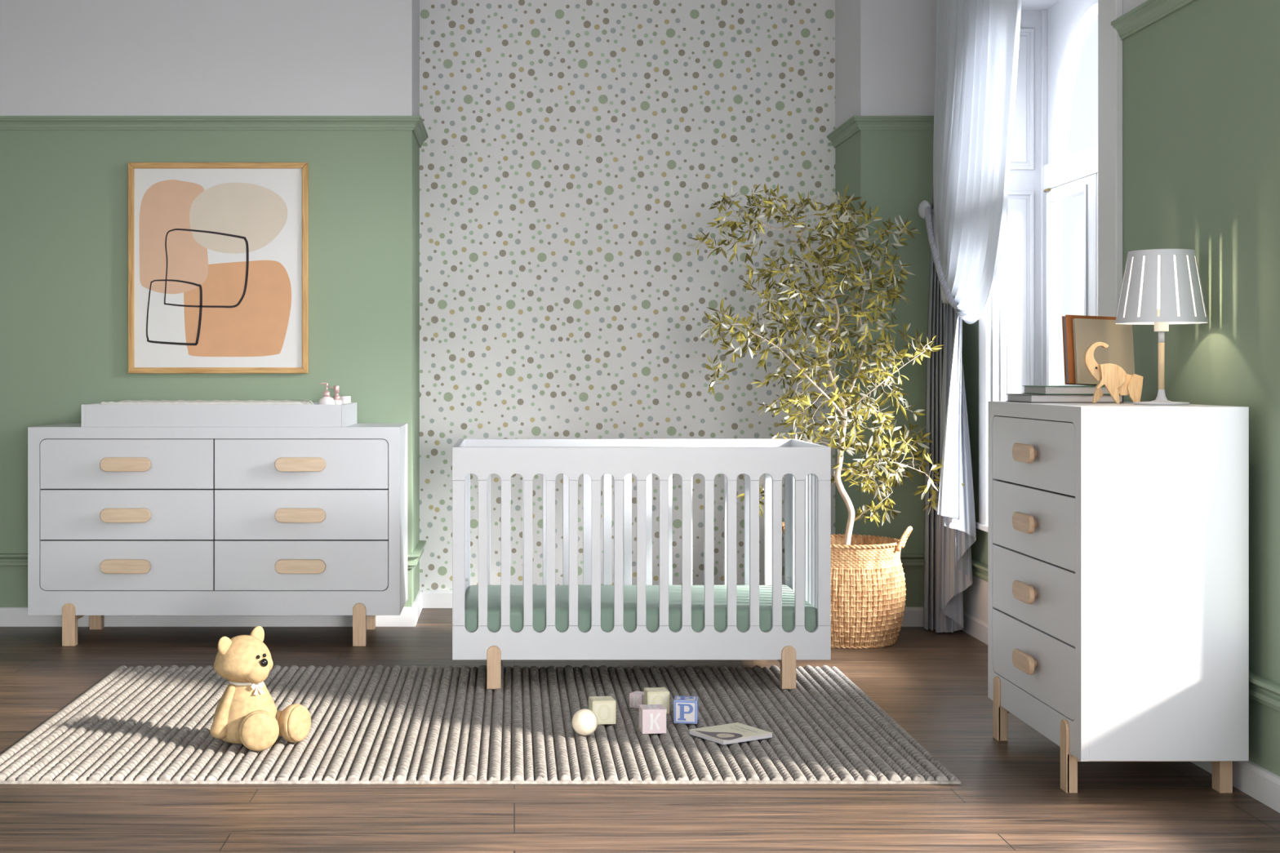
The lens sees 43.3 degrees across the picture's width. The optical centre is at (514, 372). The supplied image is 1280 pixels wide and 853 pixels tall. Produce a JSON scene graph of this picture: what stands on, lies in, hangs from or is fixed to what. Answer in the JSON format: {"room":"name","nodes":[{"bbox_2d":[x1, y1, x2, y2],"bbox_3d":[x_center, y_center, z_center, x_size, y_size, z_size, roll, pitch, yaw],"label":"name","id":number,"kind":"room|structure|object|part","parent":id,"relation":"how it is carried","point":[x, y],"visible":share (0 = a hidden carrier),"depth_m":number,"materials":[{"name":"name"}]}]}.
{"room":"children's room","nodes":[
{"label":"children's room","id":0,"kind":"room"},
{"bbox_2d":[0,0,419,607],"bbox_3d":[-2.131,-0.408,7.640,3.339,3.100,0.820,0,0,0],"label":"wall","id":1,"kind":"structure","parent":0,"point":[64,193],"depth_m":7.23,"materials":[{"name":"green paint"}]},
{"bbox_2d":[0,540,426,568],"bbox_3d":[-2.114,0.847,7.497,3.373,0.066,0.602,0,0,0],"label":"trim","id":2,"kind":"structure","parent":1,"relation":"attached to","point":[6,560],"depth_m":7.21,"materials":[{"name":"green paint"}]},
{"bbox_2d":[0,115,427,147],"bbox_3d":[-2.110,-1.122,7.493,3.381,0.058,0.610,0,0,0],"label":"trim","id":3,"kind":"structure","parent":1,"relation":"attached to","point":[415,123],"depth_m":7.21,"materials":[{"name":"green paint"}]},
{"bbox_2d":[128,162,308,373],"bbox_3d":[-1.330,-0.470,7.215,0.807,0.947,0.030,0,0,0],"label":"framed print","id":4,"kind":"object","parent":1,"relation":"attached to","point":[218,252],"visible":1,"depth_m":7.21,"materials":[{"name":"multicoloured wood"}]},
{"bbox_3d":[-1.720,-0.470,7.215,0.026,0.944,0.030,0,0,0],"label":"frame rail","id":5,"kind":"part","parent":4,"relation":"part of","materials":[{"name":"brown wood"}]},
{"bbox_3d":[-1.330,-0.930,7.215,0.805,0.026,0.030,0,0,0],"label":"frame rail","id":6,"kind":"part","parent":4,"relation":"part of","materials":[{"name":"brown wood"}]},
{"bbox_3d":[-1.330,-0.010,7.215,0.804,0.026,0.030,0,0,0],"label":"frame rail","id":7,"kind":"part","parent":4,"relation":"part of","materials":[{"name":"brown wood"}]},
{"bbox_3d":[-0.939,-0.470,7.215,0.026,0.944,0.030,0,0,0],"label":"frame rail","id":8,"kind":"part","parent":4,"relation":"part of","materials":[{"name":"brown wood"}]},
{"bbox_2d":[0,590,452,626],"bbox_3d":[-1.128,1.099,7.507,5.344,0.086,0.586,0,0,0],"label":"baseboard","id":9,"kind":"structure","parent":1,"relation":"attached to","point":[9,616],"depth_m":7.21,"materials":[{"name":"white paint"}]},
{"bbox_2d":[419,0,835,592],"bbox_3d":[0.549,-0.408,7.925,2.021,3.100,0.251,0,0,0],"label":"wall","id":10,"kind":"structure","parent":0,"point":[573,153],"depth_m":7.80,"materials":[{"name":"white paper"}]},
{"bbox_2d":[0,608,1279,852],"bbox_3d":[-0.750,1.172,3.500,6.100,0.060,9.000,0,0,0],"label":"floor","id":11,"kind":"structure","parent":0,"point":[1009,797],"depth_m":4.31,"materials":[{"name":"brown wood"}]},
{"bbox_2d":[27,423,407,646],"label":"dresser","id":12,"kind":"object","parent":11,"relation":"on","point":[122,521],"visible":1,"depth_m":6.71,"materials":[{"name":"white paint"}]},
{"bbox_3d":[-1.860,1.052,6.721,0.054,0.179,0.045,0,0,0],"label":"leg","id":13,"kind":"part","parent":12,"relation":"part of","materials":[{"name":"brown wood"}]},
{"bbox_3d":[-1.860,1.079,7.152,0.054,0.127,0.045,0,0,0],"label":"leg","id":14,"kind":"part","parent":12,"relation":"part of","materials":[{"name":"brown wood"}]},
{"bbox_3d":[-1.619,0.808,6.694,0.211,0.059,0.035,0,0,0],"label":"handle","id":15,"kind":"part","parent":12,"relation":"part of","materials":[{"name":"brown wood"}]},
{"bbox_3d":[-1.619,0.595,6.694,0.211,0.059,0.035,0,0,0],"label":"handle","id":16,"kind":"part","parent":12,"relation":"part of","materials":[{"name":"brown wood"}]},
{"bbox_3d":[-1.619,0.383,6.694,0.211,0.059,0.035,0,0,0],"label":"handle","id":17,"kind":"part","parent":12,"relation":"part of","materials":[{"name":"brown wood"}]},
{"bbox_3d":[-1.620,0.807,6.718,0.724,0.207,0.015,0,0,0],"label":"drawer","id":18,"kind":"part","parent":12,"relation":"part of","materials":[{"name":"white paint"}]},
{"bbox_3d":[-1.620,0.595,6.718,0.724,0.208,0.015,0,0,0],"label":"drawer","id":19,"kind":"part","parent":12,"relation":"part of","materials":[{"name":"white paint"}]},
{"bbox_3d":[-1.620,0.382,6.718,0.724,0.207,0.015,0,0,0],"label":"drawer","id":20,"kind":"part","parent":12,"relation":"part of","materials":[{"name":"white paint"}]},
{"bbox_2d":[80,402,356,426],"bbox_3d":[-1.258,0.180,6.953,1.108,0.094,0.474,0,0,0],"label":"tray","id":21,"kind":"object","parent":12,"relation":"on","point":[95,415],"visible":0.9,"depth_m":6.72,"materials":[{"name":"white paint"}]},
{"bbox_3d":[-1.804,0.180,6.953,0.016,0.094,0.474,0,0,0],"label":"panel","id":22,"kind":"part","parent":21,"relation":"part of","materials":[{"name":"white paint"}]},
{"bbox_2d":[99,400,313,404],"bbox_3d":[-1.324,0.170,6.953,0.932,0.099,0.430,0,0,0],"label":"changing pad","id":23,"kind":"object","parent":21,"relation":"on","point":[122,402],"visible":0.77,"depth_m":6.78,"materials":[{"name":"white fabric"}]},
{"bbox_2d":[318,382,335,404],"bbox_3d":[-0.809,0.132,6.930,0.073,0.178,0.073,0,0,0],"label":"soap dispenser","id":24,"kind":"object","parent":21,"relation":"on","point":[326,399],"visible":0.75,"depth_m":6.91,"materials":[{"name":"white ceramic"}]},
{"bbox_2d":[318,396,335,404],"bbox_3d":[-0.809,0.162,6.930,0.073,0.118,0.073,0,0,0],"label":"bottle","id":25,"kind":"object","parent":24,"relation":"attached to","point":[324,400],"depth_m":6.90,"materials":[{"name":"white ceramic"}]},
{"bbox_2d":[327,385,342,404],"bbox_3d":[-0.789,0.139,7.040,0.069,0.164,0.048,0,0,0],"label":"soap dispenser","id":26,"kind":"object","parent":21,"relation":"on","point":[336,397],"visible":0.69,"depth_m":7.03,"materials":[{"name":"white ceramic"}]},
{"bbox_2d":[334,400,342,404],"bbox_3d":[-0.779,0.170,7.040,0.048,0.102,0.048,0,0,0],"label":"bottle","id":27,"kind":"object","parent":26,"relation":"attached to","point":[337,402],"depth_m":7.02,"materials":[{"name":"white plastic"}]},
{"bbox_2d":[340,395,351,404],"bbox_3d":[-0.749,0.162,7.100,0.052,0.118,0.052,0,0,0],"label":"lidded jar","id":28,"kind":"object","parent":21,"relation":"on","point":[345,399],"visible":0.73,"depth_m":7.08,"materials":[{"name":"white ceramic"}]},
{"bbox_3d":[-0.749,0.109,7.100,0.052,0.012,0.052,0,0,0],"label":"lid","id":29,"kind":"part","parent":28,"relation":"part of","materials":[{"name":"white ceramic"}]},
{"bbox_3d":[-0.714,0.180,6.953,0.020,0.094,0.474,0,0,0],"label":"panel","id":30,"kind":"part","parent":21,"relation":"part of","materials":[{"name":"white paint"}]},
{"bbox_3d":[-0.891,0.808,6.694,0.211,0.059,0.035,0,0,0],"label":"handle","id":31,"kind":"part","parent":12,"relation":"part of","materials":[{"name":"brown wood"}]},
{"bbox_3d":[-0.891,0.595,6.694,0.211,0.059,0.035,0,0,0],"label":"handle","id":32,"kind":"part","parent":12,"relation":"part of","materials":[{"name":"brown wood"}]},
{"bbox_3d":[-0.891,0.383,6.694,0.211,0.059,0.035,0,0,0],"label":"handle","id":33,"kind":"part","parent":12,"relation":"part of","materials":[{"name":"brown wood"}]},
{"bbox_3d":[-0.890,0.807,6.718,0.725,0.207,0.015,0,0,0],"label":"drawer","id":34,"kind":"part","parent":12,"relation":"part of","materials":[{"name":"white paint"}]},
{"bbox_3d":[-0.890,0.595,6.718,0.725,0.208,0.015,0,0,0],"label":"drawer","id":35,"kind":"part","parent":12,"relation":"part of","materials":[{"name":"white paint"}]},
{"bbox_3d":[-0.890,0.382,6.718,0.725,0.207,0.015,0,0,0],"label":"drawer","id":36,"kind":"part","parent":12,"relation":"part of","materials":[{"name":"white paint"}]},
{"bbox_3d":[-0.647,1.052,6.721,0.055,0.179,0.045,0,0,0],"label":"leg","id":37,"kind":"part","parent":12,"relation":"part of","materials":[{"name":"brown wood"}]},
{"bbox_3d":[-0.647,1.079,7.152,0.055,0.127,0.045,0,0,0],"label":"leg","id":38,"kind":"part","parent":12,"relation":"part of","materials":[{"name":"brown wood"}]},
{"bbox_2d":[0,665,960,784],"bbox_3d":[-0.140,1.131,5.309,2.756,0.022,1.713,0,0,0],"label":"rug","id":39,"kind":"object","parent":11,"relation":"on","point":[139,725],"visible":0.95,"depth_m":4.99,"materials":[{"name":"beige fabric"}]},
{"bbox_2d":[209,626,311,751],"bbox_3d":[-0.788,0.951,4.865,0.266,0.343,0.254,0,0,30],"label":"teddy bear","id":40,"kind":"object","parent":39,"relation":"on","point":[246,714],"visible":1,"depth_m":4.82},
{"bbox_3d":[-0.874,1.018,4.821,0.054,0.156,0.092,0,0,28],"label":"arm","id":41,"kind":"part","parent":40,"relation":"part of"},
{"bbox_3d":[-0.793,1.072,4.807,0.086,0.084,0.082,0,0,41],"label":"leg","id":42,"kind":"part","parent":40,"relation":"part of","materials":[{"name":"yellow fabric"}]},
{"bbox_3d":[-0.724,1.073,4.892,0.091,0.083,0.082,0,0,12],"label":"leg","id":43,"kind":"part","parent":40,"relation":"part of","materials":[{"name":"yellow fabric"}]},
{"bbox_2d":[571,708,597,735],"bbox_3d":[0.218,1.081,4.965,0.081,0.081,0.081,0,0,0],"label":"ball","id":44,"kind":"object","parent":39,"relation":"on","point":[584,722],"visible":1,"depth_m":4.94,"materials":[{"name":"beige plastic"}]},
{"bbox_2d":[588,696,615,724],"bbox_3d":[0.282,1.083,5.148,0.076,0.075,0.075,0,0,-7],"label":"block","id":45,"kind":"object","parent":39,"relation":"on","point":[604,707],"visible":0.8,"depth_m":5.11,"materials":[{"name":"beige wood"}]},
{"bbox_2d":[629,691,644,708],"bbox_3d":[0.418,1.096,5.379,0.050,0.049,0.049,0,0,32],"label":"block","id":46,"kind":"object","parent":39,"relation":"on","point":[636,698],"visible":0.68,"depth_m":5.36,"materials":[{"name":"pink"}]},
{"bbox_2d":[639,704,666,733],"bbox_3d":[0.432,1.083,5.018,0.077,0.076,0.076,0,0,-4],"label":"block","id":47,"kind":"object","parent":39,"relation":"on","point":[652,717],"visible":1,"depth_m":4.98,"materials":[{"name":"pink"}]},
{"bbox_2d":[644,687,669,714],"bbox_3d":[0.470,1.084,5.303,0.074,0.073,0.073,0,0,-5],"label":"block","id":48,"kind":"object","parent":39,"relation":"on","point":[653,695],"visible":0.77,"depth_m":5.27,"materials":[{"name":"beige wood"}]},
{"bbox_2d":[673,695,697,724],"bbox_3d":[0.552,1.084,5.160,0.075,0.074,0.074,0,0,9],"label":"block","id":49,"kind":"object","parent":39,"relation":"on","point":[685,708],"visible":1,"depth_m":5.13,"materials":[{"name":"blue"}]},
{"bbox_2d":[689,722,772,745],"bbox_3d":[0.669,1.113,4.952,0.193,0.015,0.177,0,0,-31],"label":"book","id":50,"kind":"object","parent":39,"relation":"on","point":[732,733],"visible":1,"depth_m":4.93,"materials":[{"name":"beige paper"}]},
{"bbox_2d":[695,725,757,740],"bbox_3d":[0.663,1.106,4.935,0.165,0.001,0.154,0,0,-31],"label":"art","id":51,"kind":"object","parent":50,"relation":"on","point":[715,732],"depth_m":4.93,"materials":[{"name":"grey paper"}]},
{"bbox_2d":[452,439,831,688],"bbox_3d":[0.453,0.704,6.064,1.345,0.877,0.737,0,0,0],"label":"crib","id":52,"kind":"object","parent":11,"relation":"on","point":[806,466],"visible":0.88,"depth_m":5.71,"materials":[{"name":"white paint"}]},
{"bbox_3d":[-0.209,0.324,6.064,0.022,0.118,0.668,0,0,0],"label":"rail","id":53,"kind":"part","parent":52,"relation":"part of","materials":[{"name":"white paint"}]},
{"bbox_3d":[-0.072,1.047,5.715,0.050,0.153,0.040,0,0,0],"label":"leg","id":54,"kind":"part","parent":52,"relation":"part of","materials":[{"name":"brown wood"}]},
{"bbox_3d":[0.453,0.324,6.409,1.345,0.118,0.022,0,0,0],"label":"rail","id":55,"kind":"part","parent":52,"relation":"part of","materials":[{"name":"white paint"}]},
{"bbox_2d":[464,585,817,631],"bbox_3d":[0.453,0.908,6.064,1.289,0.132,0.653,0,0,0],"label":"mattress","id":56,"kind":"object","parent":52,"relation":"on","point":[494,592],"visible":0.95,"depth_m":5.75,"materials":[{"name":"green fabric"}]},
{"bbox_3d":[0.453,0.324,5.718,1.345,0.118,0.022,0,0,0],"label":"rail","id":57,"kind":"part","parent":52,"relation":"part of","materials":[{"name":"white paint"}]},
{"bbox_3d":[0.453,0.961,5.718,1.345,0.121,0.022,0,0,0],"label":"rail","id":58,"kind":"part","parent":52,"relation":"part of","materials":[{"name":"white paint"}]},
{"bbox_3d":[0.975,1.047,5.715,0.051,0.153,0.040,0,0,0],"label":"leg","id":59,"kind":"part","parent":52,"relation":"part of","materials":[{"name":"brown wood"}]},
{"bbox_3d":[1.114,0.324,6.064,0.022,0.118,0.668,0,0,0],"label":"rail","id":60,"kind":"part","parent":52,"relation":"part of","materials":[{"name":"white paint"}]},
{"bbox_2d":[782,521,912,648],"bbox_3d":[1.414,0.894,6.830,0.497,0.496,0.485,0,0,-14],"label":"woven basket","id":61,"kind":"object","parent":11,"relation":"on","point":[868,584],"visible":0.54,"depth_m":6.62,"materials":[{"name":"wicker"}]},
{"bbox_3d":[1.180,0.696,6.916,0.072,0.101,0.161,0,0,20],"label":"handle","id":62,"kind":"part","parent":61,"relation":"part of","materials":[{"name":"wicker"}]},
{"bbox_2d":[686,183,965,545],"bbox_3d":[1.329,0.142,6.822,1.206,1.900,0.648,0,0,0],"label":"tree","id":63,"kind":"object","parent":61,"relation":"in","point":[801,400],"visible":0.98,"depth_m":6.79,"materials":[{"name":"green plant"}]},
{"bbox_3d":[1.641,0.696,6.748,0.061,0.100,0.163,0,0,20],"label":"handle","id":64,"kind":"part","parent":61,"relation":"part of","materials":[{"name":"wicker"}]},
{"bbox_2d":[987,401,1248,793],"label":"dresser","id":65,"kind":"object","parent":11,"relation":"on","point":[1118,534],"visible":1,"depth_m":4.27,"materials":[{"name":"white paint"}]},
{"bbox_3d":[1.514,1.044,5.001,0.031,0.196,0.052,0,0,0],"label":"leg","id":66,"kind":"part","parent":65,"relation":"part of","materials":[{"name":"brown wood"}]},
{"bbox_3d":[1.491,0.841,4.672,0.035,0.053,0.166,0,0,0],"label":"handle","id":67,"kind":"part","parent":65,"relation":"part of","materials":[{"name":"brown wood"}]},
{"bbox_3d":[1.491,0.639,4.672,0.035,0.053,0.166,0,0,0],"label":"handle","id":68,"kind":"part","parent":65,"relation":"part of","materials":[{"name":"brown wood"}]},
{"bbox_3d":[1.491,0.436,4.672,0.035,0.053,0.166,0,0,0],"label":"handle","id":69,"kind":"part","parent":65,"relation":"part of","materials":[{"name":"brown wood"}]},
{"bbox_3d":[1.491,0.234,4.672,0.035,0.053,0.166,0,0,0],"label":"handle","id":70,"kind":"part","parent":65,"relation":"part of","materials":[{"name":"brown wood"}]},
{"bbox_3d":[1.516,0.842,4.689,0.015,0.197,0.744,0,0,0],"label":"drawer","id":71,"kind":"part","parent":65,"relation":"part of","materials":[{"name":"white paint"}]},
{"bbox_3d":[1.516,0.640,4.689,0.015,0.197,0.744,0,0,0],"label":"drawer","id":72,"kind":"part","parent":65,"relation":"part of","materials":[{"name":"white paint"}]},
{"bbox_3d":[1.516,0.438,4.689,0.015,0.198,0.744,0,0,0],"label":"drawer","id":73,"kind":"part","parent":65,"relation":"part of","materials":[{"name":"white paint"}]},
{"bbox_3d":[1.516,0.235,4.689,0.015,0.197,0.744,0,0,0],"label":"drawer","id":74,"kind":"part","parent":65,"relation":"part of","materials":[{"name":"white paint"}]},
{"bbox_2d":[1005,393,1124,402],"bbox_3d":[1.693,0.079,4.950,0.282,0.024,0.240,0,0,0],"label":"book","id":75,"kind":"object","parent":65,"relation":"on","point":[1020,397],"visible":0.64,"depth_m":4.83,"materials":[{"name":"grey paper"}]},
{"bbox_2d":[1022,385,1109,394],"bbox_3d":[1.711,0.053,4.955,0.219,0.026,0.210,0,0,0],"label":"book","id":76,"kind":"object","parent":75,"relation":"on","point":[1030,389],"visible":0.72,"depth_m":4.85,"materials":[{"name":"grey paper"}]},
{"bbox_2d":[1062,315,1116,386],"bbox_3d":[1.800,-0.067,4.947,0.226,0.222,0.057,0,0,-9],"label":"book","id":77,"kind":"object","parent":76,"relation":"on","point":[1067,320],"visible":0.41,"depth_m":4.93,"materials":[{"name":"brown paper"}]},
{"bbox_2d":[1072,318,1134,385],"bbox_3d":[1.808,-0.062,4.922,0.197,0.209,0.043,0,0,-9],"label":"book","id":78,"kind":"object","parent":76,"relation":"on","point":[1119,352],"visible":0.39,"depth_m":4.92,"materials":[{"name":"beige paper"}]},
{"bbox_3d":[1.514,1.044,4.383,0.031,0.196,0.052,0,0,0],"label":"leg","id":79,"kind":"part","parent":65,"relation":"part of","materials":[{"name":"brown wood"}]},
{"bbox_2d":[1083,342,1142,404],"bbox_3d":[1.753,0.000,4.702,0.167,0.180,0.046,0,0,0],"label":"elephant","id":80,"kind":"object","parent":65,"relation":"on","point":[1113,377],"visible":0.97,"depth_m":4.68},
{"bbox_3d":[1.715,0.061,4.721,0.030,0.057,0.008,0,0,0],"label":"leg","id":81,"kind":"part","parent":80,"relation":"part of","materials":[{"name":"brown wood"}]},
{"bbox_3d":[1.742,0.032,4.683,0.088,0.118,0.008,0,0,0],"label":"leg","id":82,"kind":"part","parent":80,"relation":"part of","materials":[{"name":"brown wood"}]},
{"bbox_3d":[1.811,0.047,4.683,0.045,0.087,0.008,0,0,0],"label":"leg","id":83,"kind":"part","parent":80,"relation":"part of","materials":[{"name":"brown wood"}]},
{"bbox_2d":[1115,248,1208,404],"bbox_3d":[1.846,-0.128,4.580,0.247,0.437,0.247,0,0,0],"label":"table lamp","id":84,"kind":"object","parent":65,"relation":"on","point":[1161,288],"visible":1,"depth_m":4.50,"materials":[{"name":"white fabric"}]},
{"bbox_2d":[1154,308,1168,331],"bbox_3d":[1.846,-0.150,4.580,0.039,0.066,0.039,0,0,0],"label":"socket","id":85,"kind":"object","parent":84,"relation":"attached to","point":[1158,326],"depth_m":4.56,"materials":[{"name":"white"}]},
{"bbox_3d":[1.846,-0.244,4.580,0.247,0.206,0.247,0,0,0],"label":"lamp shade","id":86,"kind":"part","parent":84,"relation":"part of","materials":[{"name":"white fabric"}]},
{"bbox_3d":[1.933,1.088,4.383,0.035,0.108,0.052,0,0,0],"label":"leg","id":87,"kind":"part","parent":65,"relation":"part of","materials":[{"name":"brown wood"}]},
{"bbox_2d":[835,0,936,607],"bbox_3d":[1.780,-0.408,7.640,0.440,3.100,0.820,0,0,0],"label":"wall","id":88,"kind":"structure","parent":0,"point":[886,50],"depth_m":7.23,"materials":[{"name":"green paint"}]},
{"bbox_2d":[826,115,933,147],"bbox_3d":[1.759,-1.122,7.319,0.482,0.058,0.958,0,0,0],"label":"trim","id":89,"kind":"structure","parent":88,"relation":"attached to","point":[854,124],"depth_m":7.22,"materials":[{"name":"green paint"}]},
{"bbox_2d":[961,0,1279,777],"bbox_3d":[2.125,-0.408,3.525,0.250,3.100,9.050,0,0,0],"label":"wall","id":90,"kind":"structure","parent":0,"point":[1202,81],"depth_m":4.54,"materials":[{"name":"green paint"}]},
{"bbox_2d":[918,200,933,218],"bbox_3d":[1.877,-0.710,7.048,0.264,0.080,0.077,0,0,-37],"label":"hook","id":91,"kind":"object","parent":90,"relation":"attached to","point":[924,203],"visible":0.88,"depth_m":6.97,"materials":[{"name":"grey paint"}]},
{"bbox_2d":[924,202,958,309],"bbox_3d":[1.845,-0.509,6.902,0.164,0.479,0.299,0,0,22],"label":"rope","id":92,"kind":"object","parent":91,"relation":"hanging from","point":[952,302],"visible":0.9,"depth_m":6.82,"materials":[{"name":"grey fabric"}]},
{"bbox_2d":[962,575,987,623],"bbox_3d":[1.996,0.967,6.250,0.008,0.190,1.900,0,0,0],"label":"trim","id":93,"kind":"structure","parent":90,"relation":"attached to","point":[975,597],"depth_m":6.90,"materials":[{"name":"white paint"}]},
{"bbox_2d":[975,522,987,532],"bbox_3d":[2.103,0.651,6.050,0.275,0.026,1.600,0,0,0],"label":"trim","id":94,"kind":"structure","parent":90,"relation":"attached to","point":[979,526],"depth_m":6.75,"materials":[{"name":"white paint"}]},
{"bbox_2d":[978,293,991,524],"bbox_3d":[1.988,-0.523,6.775,0.025,2.330,0.110,0,0,0],"label":"trim","id":95,"kind":"structure","parent":90,"relation":"attached to","point":[985,320],"depth_m":6.75,"materials":[{"name":"white paint"}]},
{"bbox_2d":[991,0,1060,401],"bbox_3d":[2.125,-0.446,6.077,0.250,2.168,1.289,0,0,0],"label":"window","id":96,"kind":"structure","parent":90,"relation":"attached to","point":[1019,292],"depth_m":6.71,"materials":[{"name":"white glass"}]},
{"bbox_2d":[1043,0,1097,385],"bbox_3d":[2.221,-0.445,6.077,0.058,2.166,1.285,0,0,0],"label":"window","id":97,"kind":"structure","parent":90,"relation":"in","point":[1065,176],"depth_m":6.49,"materials":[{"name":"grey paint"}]},
{"bbox_3d":[2.228,-0.445,6.077,0.045,2.166,1.285,0,0,0],"label":"frame","id":98,"kind":"part","parent":97,"relation":"part of","materials":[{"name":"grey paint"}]},
{"bbox_3d":[2.219,-0.085,6.370,0.042,1.343,0.570,0,0,0],"label":"sash","id":99,"kind":"part","parent":97,"relation":"part of","materials":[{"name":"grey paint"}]},
{"bbox_3d":[2.212,-1.157,6.080,0.024,0.598,1.016,0,0,0],"label":"arch moulding","id":100,"kind":"part","parent":97,"relation":"part of","materials":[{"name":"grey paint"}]},
{"bbox_3d":[2.219,-0.085,5.790,0.042,1.343,0.570,0,0,0],"label":"sash","id":101,"kind":"part","parent":97,"relation":"part of","materials":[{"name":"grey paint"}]},
{"bbox_2d":[900,553,1279,711],"bbox_3d":[1.763,0.847,3.399,0.474,0.066,8.798,0,0,0],"label":"trim","id":102,"kind":"structure","parent":90,"relation":"attached to","point":[1265,691],"depth_m":4.30,"materials":[{"name":"green paint"}]},
{"bbox_2d":[901,607,1279,813],"bbox_3d":[1.772,1.099,3.399,0.456,0.086,8.798,0,0,0],"label":"baseboard","id":103,"kind":"structure","parent":90,"relation":"attached to","point":[1261,784],"depth_m":4.37,"materials":[{"name":"white paint"}]},
{"bbox_2d":[1097,0,1123,316],"bbox_3d":[1.988,-0.658,5.354,0.025,2.600,0.163,0,0,0],"label":"trim","id":104,"kind":"structure","parent":90,"relation":"attached to","point":[1110,45],"depth_m":5.33,"materials":[{"name":"white paint"}]},
{"bbox_2d":[1111,0,1195,39],"bbox_3d":[1.979,-1.122,4.760,0.042,0.058,1.020,0,0,0],"label":"trim","id":105,"kind":"structure","parent":90,"relation":"attached to","point":[1150,11],"depth_m":5.03,"materials":[{"name":"green paint"}]},
{"bbox_3d":[1.928,-1.808,6.200,0.144,0.028,2.000,0,0,0],"label":"curtain rod","id":106,"kind":"object","parent":90,"relation":"attached to","visible":0},
{"bbox_2d":[923,0,1021,632],"bbox_3d":[1.863,-0.326,6.534,0.184,2.924,1.206,0,0,0],"label":"curtain","id":107,"kind":"object","parent":106,"relation":"hanging from","point":[977,41],"visible":0.98,"depth_m":6.73,"materials":[{"name":"white fabric"}]},
{"bbox_2d":[923,186,953,632],"bbox_3d":[1.870,-0.327,7.066,0.108,2.922,0.144,0,0,0],"label":"drape","id":108,"kind":"object","parent":107,"relation":"hanging from","point":[934,618],"depth_m":7.07,"materials":[{"name":"grey fabric"}]},
{"bbox_3d":[1.864,-0.995,6.467,0.096,1.587,1.074,0,0,0],"label":"panel","id":109,"kind":"part","parent":107,"relation":"part of","materials":[{"name":"white fabric"}]}
]}

